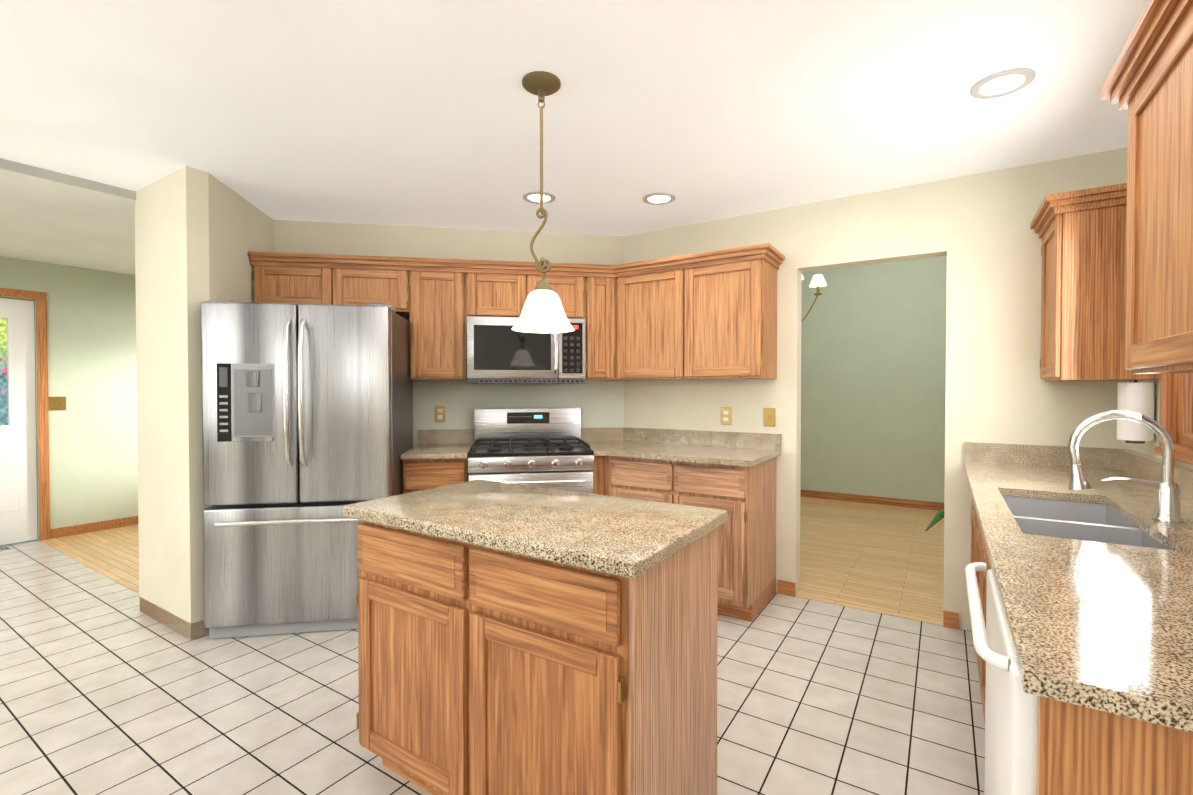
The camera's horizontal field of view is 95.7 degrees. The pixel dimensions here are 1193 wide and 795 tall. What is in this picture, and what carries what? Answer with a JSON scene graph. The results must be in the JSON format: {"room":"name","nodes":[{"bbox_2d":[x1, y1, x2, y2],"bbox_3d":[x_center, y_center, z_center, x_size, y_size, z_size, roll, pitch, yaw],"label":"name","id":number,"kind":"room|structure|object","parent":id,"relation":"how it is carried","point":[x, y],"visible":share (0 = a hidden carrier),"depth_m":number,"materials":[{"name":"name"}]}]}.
{"room":"kitchen","nodes":[
{"label":"kitchen","id":0,"kind":"room"},
{"bbox_2d":[0,158,135,274],"bbox_3d":[-3.870,-1.212,3.727,2.700,0.132,9.100,1,1,33],"label":"ceiling","id":1,"kind":"structure","parent":0,"point":[49,216],"depth_m":3.49,"materials":[{"name":"paint"}]},
{"bbox_2d":[0,256,137,540],"bbox_3d":[-4.956,0.012,4.442,0.120,2.440,9.100,1,1,33],"label":"wall","id":2,"kind":"structure","parent":0,"point":[92,379],"depth_m":4.89,"materials":[{"name":"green paint"}]},
{"bbox_2d":[0,298,37,544],"bbox_3d":[-5.028,0.203,4.295,0.050,2.038,0.800,1,1,33],"label":"entry door","id":3,"kind":"structure","parent":2,"relation":"in","point":[18,497],"depth_m":4.54,"materials":[{"name":"white paint"}]},
{"bbox_2d":[0,288,49,540],"bbox_3d":[-4.985,0.169,4.267,0.022,2.130,0.940,1,1,33],"label":"door frame","id":4,"kind":"structure","parent":2,"relation":"attached to","point":[40,298],"depth_m":4.62,"materials":[{"name":"brown wood"}]},
{"bbox_2d":[48,397,65,410],"bbox_3d":[-4.708,0.053,4.705,0.014,0.120,0.130,1,1,33],"label":"switch","id":5,"kind":"object","parent":2,"relation":"attached to","point":[57,403],"visible":0.96,"depth_m":4.71,"materials":[{"name":"gold metal"}]},
{"bbox_2d":[50,516,137,538],"bbox_3d":[-3.615,1.161,6.423,0.014,0.085,4.145,1,1,33],"label":"baseboard","id":6,"kind":"structure","parent":2,"relation":"attached to","point":[128,521],"depth_m":4.91,"materials":[{"name":"brown wood"}]},
{"bbox_2d":[40,524,138,593],"bbox_3d":[-2.555,1.212,5.705,2.575,0.004,4.210,1,1,33],"label":"floor","id":7,"kind":"structure","parent":0,"point":[113,554],"depth_m":4.34,"materials":[{"name":"brown wood"}]},
{"bbox_2d":[135,166,273,639],"bbox_3d":[-2.399,0.029,3.232,0.580,2.440,0.994,0,1,-9],"label":"wall","id":8,"kind":"structure","parent":0,"point":[199,234],"depth_m":2.92,"materials":[{"name":"beige paint"}]},
{"bbox_2d":[139,596,208,639],"bbox_3d":[-2.350,1.210,2.992,0.594,0.085,0.471,0,1,-9],"label":"baseboard","id":9,"kind":"structure","parent":8,"relation":"attached to","point":[152,606],"depth_m":2.97,"materials":[{"name":"brown wood"}]},
{"bbox_2d":[273,220,623,446],"bbox_3d":[-1.097,0.020,3.887,2.680,2.440,0.122,0,1,-9],"label":"wall","id":10,"kind":"structure","parent":0,"point":[600,403],"depth_m":3.85,"materials":[{"name":"beige paint"}]},
{"bbox_2d":[249,255,343,304],"bbox_3d":[-1.882,-0.712,3.519,0.523,0.312,0.327,0,1,-9],"label":"upper cabinet","id":11,"kind":"object","parent":10,"relation":"attached to","point":[290,279],"depth_m":3.36,"materials":[{"name":"brown wood"}]},
{"bbox_2d":[344,259,411,317],"bbox_3d":[-1.488,-0.712,3.584,0.523,0.312,0.327,0,1,-9],"label":"upper cabinet","id":12,"kind":"object","parent":10,"relation":"attached to","point":[366,281],"depth_m":3.44,"materials":[{"name":"brown wood"}]},
{"bbox_2d":[408,259,467,379],"bbox_3d":[-1.054,-0.496,3.658,0.353,0.747,0.327,0,1,-9],"label":"upper cabinet","id":13,"kind":"object","parent":10,"relation":"attached to","point":[437,301],"depth_m":3.50,"materials":[{"name":"brown wood"}]},
{"bbox_2d":[435,406,444,421],"bbox_3d":[-1.107,0.116,3.821,0.072,0.116,0.008,0,1,-9],"label":"electrical outlet","id":14,"kind":"object","parent":10,"relation":"attached to","point":[439,413],"visible":1,"depth_m":3.82,"materials":[{"name":"gold metal"}]},
{"bbox_2d":[468,263,539,316],"bbox_3d":[-0.654,-0.698,3.720,0.454,0.344,0.327,0,1,-9],"label":"upper cabinet","id":15,"kind":"object","parent":10,"relation":"attached to","point":[494,289],"depth_m":3.56,"materials":[{"name":"brown wood"}]},
{"bbox_2d":[467,316,585,383],"bbox_3d":[-0.480,-0.309,3.692,0.768,0.427,0.449,0,1,-9],"label":"microwave","id":16,"kind":"object","parent":15,"relation":"attached to","point":[500,350],"visible":0.88,"depth_m":3.50,"materials":[{"name":"grey metal"}]},
{"bbox_2d":[540,263,587,322],"bbox_3d":[-0.328,-0.699,3.774,0.455,0.344,0.327,0,1,-9],"label":"upper cabinet","id":17,"kind":"object","parent":10,"relation":"attached to","point":[570,284],"depth_m":3.64,"materials":[{"name":"brown wood"}]},
{"bbox_2d":[585,267,616,379],"bbox_3d":[0.064,-0.499,3.841,0.336,0.747,0.327,0,1,-9],"label":"upper cabinet","id":18,"kind":"object","parent":10,"relation":"attached to","point":[601,327],"depth_m":3.68,"materials":[{"name":"brown wood"}]},
{"bbox_2d":[0,540,984,794],"bbox_3d":[-2.422,1.303,1.586,7.490,0.060,7.000,1,1,33],"label":"floor","id":19,"kind":"structure","parent":0,"point":[108,686],"depth_m":2.23,"materials":[{"name":"white tile"}]},
{"bbox_2d":[0,546,10,550],"bbox_3d":[-4.906,1.230,4.279,0.100,0.008,0.350,1,1,33],"label":"floor vent","id":20,"kind":"object","parent":19,"relation":"in","point":[4,548],"visible":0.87,"depth_m":4.39,"materials":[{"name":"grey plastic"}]},
{"bbox_2d":[201,300,412,638],"bbox_3d":[-1.616,0.370,3.160,0.910,1.760,0.817,0,1,-9],"label":"fridge","id":21,"kind":"object","parent":19,"relation":"on","point":[307,422],"visible":0.77,"depth_m":2.82,"materials":[{"name":"silver metal"}]},
{"bbox_2d":[403,457,467,493],"bbox_3d":[-1.016,0.803,3.540,0.375,0.884,0.609,0,1,-9],"label":"base cabinet","id":22,"kind":"object","parent":19,"relation":"on","point":[421,474],"visible":0.12,"depth_m":3.23,"materials":[{"name":"brown wood"}]},
{"bbox_2d":[401,429,473,459],"bbox_3d":[-1.013,0.295,3.516,0.381,0.130,0.642,0,1,-9],"label":"countertop","id":23,"kind":"structure","parent":22,"relation":"on","point":[445,443],"depth_m":3.75,"materials":[{"name":"stone"}]},
{"bbox_2d":[468,408,593,493],"bbox_3d":[-0.437,0.662,3.557,0.759,1.165,0.703,0,1,-9],"label":"range","id":24,"kind":"object","parent":19,"relation":"on","point":[542,447],"visible":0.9,"depth_m":3.34,"materials":[{"name":"silver metal"}]},
{"bbox_2d":[356,520,717,794],"bbox_3d":[-0.212,0.833,1.751,1.045,0.874,0.572,1,1,33],"label":"kitchen island","id":25,"kind":"object","parent":19,"relation":"on","point":[485,671],"visible":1,"depth_m":1.46,"materials":[{"name":"brown wood"}]},
{"bbox_2d":[343,480,726,578],"bbox_3d":[-0.211,0.375,1.745,1.095,0.039,0.620,1,1,33],"label":"island countertop","id":26,"kind":"structure","parent":25,"relation":"on","point":[625,537],"depth_m":1.58,"materials":[{"name":"stone"}]},
{"bbox_2d":[593,456,608,495],"bbox_3d":[0.090,0.800,3.732,0.327,0.884,0.587,0,1,-9],"label":"base cabinet","id":27,"kind":"object","parent":19,"relation":"on","point":[601,476],"depth_m":3.42,"materials":[{"name":"brown wood"}]},
{"bbox_2d":[609,456,776,621],"bbox_3d":[0.510,0.803,3.490,1.119,0.884,0.609,1,1,33],"label":"base cabinet","id":28,"kind":"object","parent":19,"relation":"on","point":[744,497],"visible":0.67,"depth_m":3.09,"materials":[{"name":"brown wood"}]},
{"bbox_2d":[581,427,780,466],"bbox_3d":[0.397,0.295,3.503,1.392,0.130,0.696,1,1,33],"label":"countertop","id":29,"kind":"structure","parent":28,"relation":"on","point":[732,448],"depth_m":3.54,"materials":[{"name":"stone"}]},
{"bbox_2d":[975,511,982,673],"bbox_3d":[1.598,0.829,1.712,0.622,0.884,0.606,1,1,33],"label":"base cabinet","id":30,"kind":"object","parent":19,"relation":"on","point":[978,535],"depth_m":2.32,"materials":[{"name":"brown wood"}]},
{"bbox_2d":[979,541,990,721],"bbox_3d":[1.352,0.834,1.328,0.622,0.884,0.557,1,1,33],"label":"base cabinet","id":31,"kind":"object","parent":19,"relation":"on","point":[982,663],"depth_m":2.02,"materials":[{"name":"brown wood"}]},
{"bbox_2d":[965,562,1037,794],"bbox_3d":[1.014,0.842,0.892,0.664,0.882,0.603,1,1,33],"label":"dishwasher","id":32,"kind":"object","parent":19,"relation":"on","point":[1010,736],"visible":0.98,"depth_m":0.90,"materials":[{"name":"white metal"}]},
{"bbox_2d":[971,496,1095,562],"bbox_3d":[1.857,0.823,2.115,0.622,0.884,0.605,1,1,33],"label":"base cabinet","id":33,"kind":"object","parent":19,"relation":"on","point":[972,507],"depth_m":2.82,"materials":[{"name":"brown wood"}]},
{"bbox_2d":[1036,696,1192,794],"bbox_3d":[1.059,0.841,0.872,0.622,0.884,0.683,1,1,33],"label":"base cabinet","id":34,"kind":"object","parent":19,"relation":"on","point":[1081,750],"depth_m":0.71,"materials":[{"name":"brown wood"}]},
{"bbox_2d":[964,442,1192,732],"bbox_3d":[1.547,0.322,1.645,0.642,0.130,2.582,1,1,33],"label":"countertop","id":35,"kind":"structure","parent":34,"relation":"on","point":[1104,627],"depth_m":1.04,"materials":[{"name":"stone"}]},
{"bbox_2d":[1002,496,1168,549],"bbox_3d":[1.476,0.470,1.685,0.326,0.163,0.816,1,1,33],"label":"sink","id":36,"kind":"object","parent":35,"relation":"in","point":[1104,523],"visible":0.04,"depth_m":1.73,"materials":[{"name":"silver metal"}]},
{"bbox_2d":[1068,411,1183,522],"bbox_3d":[1.573,0.198,1.611,0.254,0.317,0.078,1,1,33],"label":"faucet","id":37,"kind":"object","parent":35,"relation":"on","point":[1167,503],"visible":1,"depth_m":1.58,"materials":[{"name":"silver metal"}]},
{"bbox_2d":[0,0,1147,235],"bbox_3d":[-1.286,-1.197,0.821,4.790,0.080,7.000,1,1,33],"label":"ceiling","id":38,"kind":"structure","parent":0,"point":[404,112],"depth_m":2.14,"materials":[{"name":"paint"}]},
{"bbox_2d":[523,191,555,203],"bbox_3d":[-0.340,-1.185,3.210,0.196,0.010,0.196,0,1,-1],"label":"recessed light","id":39,"kind":"object","parent":38,"relation":"in","point":[532,197],"visible":1,"depth_m":3.21,"materials":[{"name":"grey"}]},
{"bbox_2d":[512,71,574,332],"bbox_3d":[-0.199,-0.713,2.017,0.236,0.920,0.236,0,1,-1],"label":"pendant lamp","id":40,"kind":"object","parent":38,"relation":"hanging from","point":[543,311],"visible":1,"depth_m":1.98,"materials":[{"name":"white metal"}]},
{"bbox_2d":[643,192,675,204],"bbox_3d":[0.374,-1.185,3.226,0.196,0.010,0.196,0,1,-1],"label":"recessed light","id":41,"kind":"object","parent":38,"relation":"in","point":[658,198],"visible":1,"depth_m":3.22,"materials":[{"name":"grey"}]},
{"bbox_2d":[970,68,1035,98],"bbox_3d":[1.515,-1.168,2.018,0.196,0.010,0.196,0,1,-1],"label":"recessed light","id":42,"kind":"object","parent":38,"relation":"in","point":[1003,83],"visible":1,"depth_m":2.01,"materials":[{"name":"grey"}]},
{"bbox_2d":[796,496,943,625],"bbox_3d":[2.623,1.260,4.585,6.500,0.060,3.500,1,1,33],"label":"floor","id":43,"kind":"structure","parent":0,"point":[884,559],"depth_m":4.15,"materials":[{"name":"brown wood"}]},
{"bbox_2d":[925,509,943,531],"bbox_3d":[2.522,0.936,3.259,0.906,0.625,0.835,1,1,33],"label":"plant","id":44,"kind":"object","parent":43,"relation":"on","point":[939,516],"visible":0.02,"depth_m":3.15,"materials":[{"name":"green plant"}]},
{"bbox_2d":[624,147,1129,630],"bbox_3d":[1.711,-0.400,3.141,6.500,3.300,0.127,1,1,33],"label":"wall","id":45,"kind":"structure","parent":0,"point":[980,234],"depth_m":3.39,"materials":[{"name":"beige paint"}]},
{"bbox_2d":[615,243,784,379],"bbox_3d":[0.593,-0.505,3.558,1.164,0.769,0.372,1,1,33],"label":"upper cabinet","id":46,"kind":"object","parent":45,"relation":"attached to","point":[710,315],"visible":1,"depth_m":3.37,"materials":[{"name":"brown wood"}]},
{"bbox_2d":[721,407,731,424],"bbox_3d":[0.867,0.124,3.610,0.072,0.116,0.008,1,1,33],"label":"electrical outlet","id":47,"kind":"object","parent":45,"relation":"attached to","point":[726,415],"visible":1,"depth_m":3.61,"materials":[{"name":"gold metal"}]},
{"bbox_2d":[764,408,774,425],"bbox_3d":[1.105,0.126,3.453,0.072,0.116,0.015,1,1,33],"label":"light switch","id":48,"kind":"object","parent":45,"relation":"attached to","point":[769,416],"visible":1,"depth_m":3.45,"materials":[{"name":"gold metal"}]},
{"bbox_2d":[800,489,943,509],"bbox_3d":[3.324,1.167,6.027,5.880,0.085,0.014,1,1,33],"label":"baseboard","id":49,"kind":"structure","parent":45,"relation":"attached to","point":[803,493],"depth_m":6.13,"materials":[{"name":"brown wood"}]},
{"bbox_2d":[1129,379,1192,469],"bbox_3d":[0.657,0.082,-0.457,0.120,2.440,7.320,1,1,33],"label":"wall","id":50,"kind":"structure","parent":0,"point":[1147,448],"depth_m":2.24,"materials":[{"name":"beige paint"}]},
{"bbox_2d":[1030,183,1159,380],"bbox_3d":[2.225,-0.476,2.440,0.372,0.796,0.492,1,1,33],"label":"upper cabinet","id":51,"kind":"object","parent":50,"relation":"attached to","point":[1082,234],"visible":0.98,"depth_m":2.30,"materials":[{"name":"brown wood"}]},
{"bbox_2d":[1117,380,1154,443],"bbox_3d":[2.259,0.060,2.264,0.110,0.266,0.110,1,1,33],"label":"paper towel","id":52,"kind":"object","parent":51,"relation":"hanging from","point":[1136,397],"visible":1,"depth_m":2.23,"materials":[{"name":"white paper"}]},
{"bbox_2d":[1116,0,1192,373],"bbox_3d":[1.353,-0.445,1.040,0.327,0.774,0.797,1,1,33],"label":"upper cabinet","id":53,"kind":"object","parent":50,"relation":"attached to","point":[1148,84],"depth_m":1.24,"materials":[{"name":"brown wood"}]},
{"bbox_2d":[1155,373,1192,464],"bbox_3d":[2.018,-0.271,1.686,0.150,1.005,0.995,1,1,33],"label":"window","id":54,"kind":"structure","parent":50,"relation":"in","point":[1178,388],"depth_m":2.04,"materials":[{"name":"brown wood"}]},
{"bbox_3d":[2.623,-2.110,4.537,6.500,0.080,3.500,1,1,33],"label":"ceiling","id":55,"kind":"structure","parent":0,"visible":0},
{"bbox_2d":[801,274,826,321],"bbox_3d":[1.565,-1.344,4.666,0.767,1.454,0.744,1,1,33],"label":"chandelier","id":56,"kind":"object","parent":55,"relation":"hanging from","point":[818,281],"visible":0.12,"depth_m":4.55,"materials":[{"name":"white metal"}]},
{"label":"outside","id":57,"kind":"structure","parent":0,"visible":0},
{"bbox_2d":[0,318,7,424],"bbox_3d":[-6.658,-0.483,5.468,0.100,3.600,6.000,1,1,33],"label":"trees","id":58,"kind":"object","parent":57,"point":[3,328],"depth_m":5.81,"materials":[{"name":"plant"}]}
]}

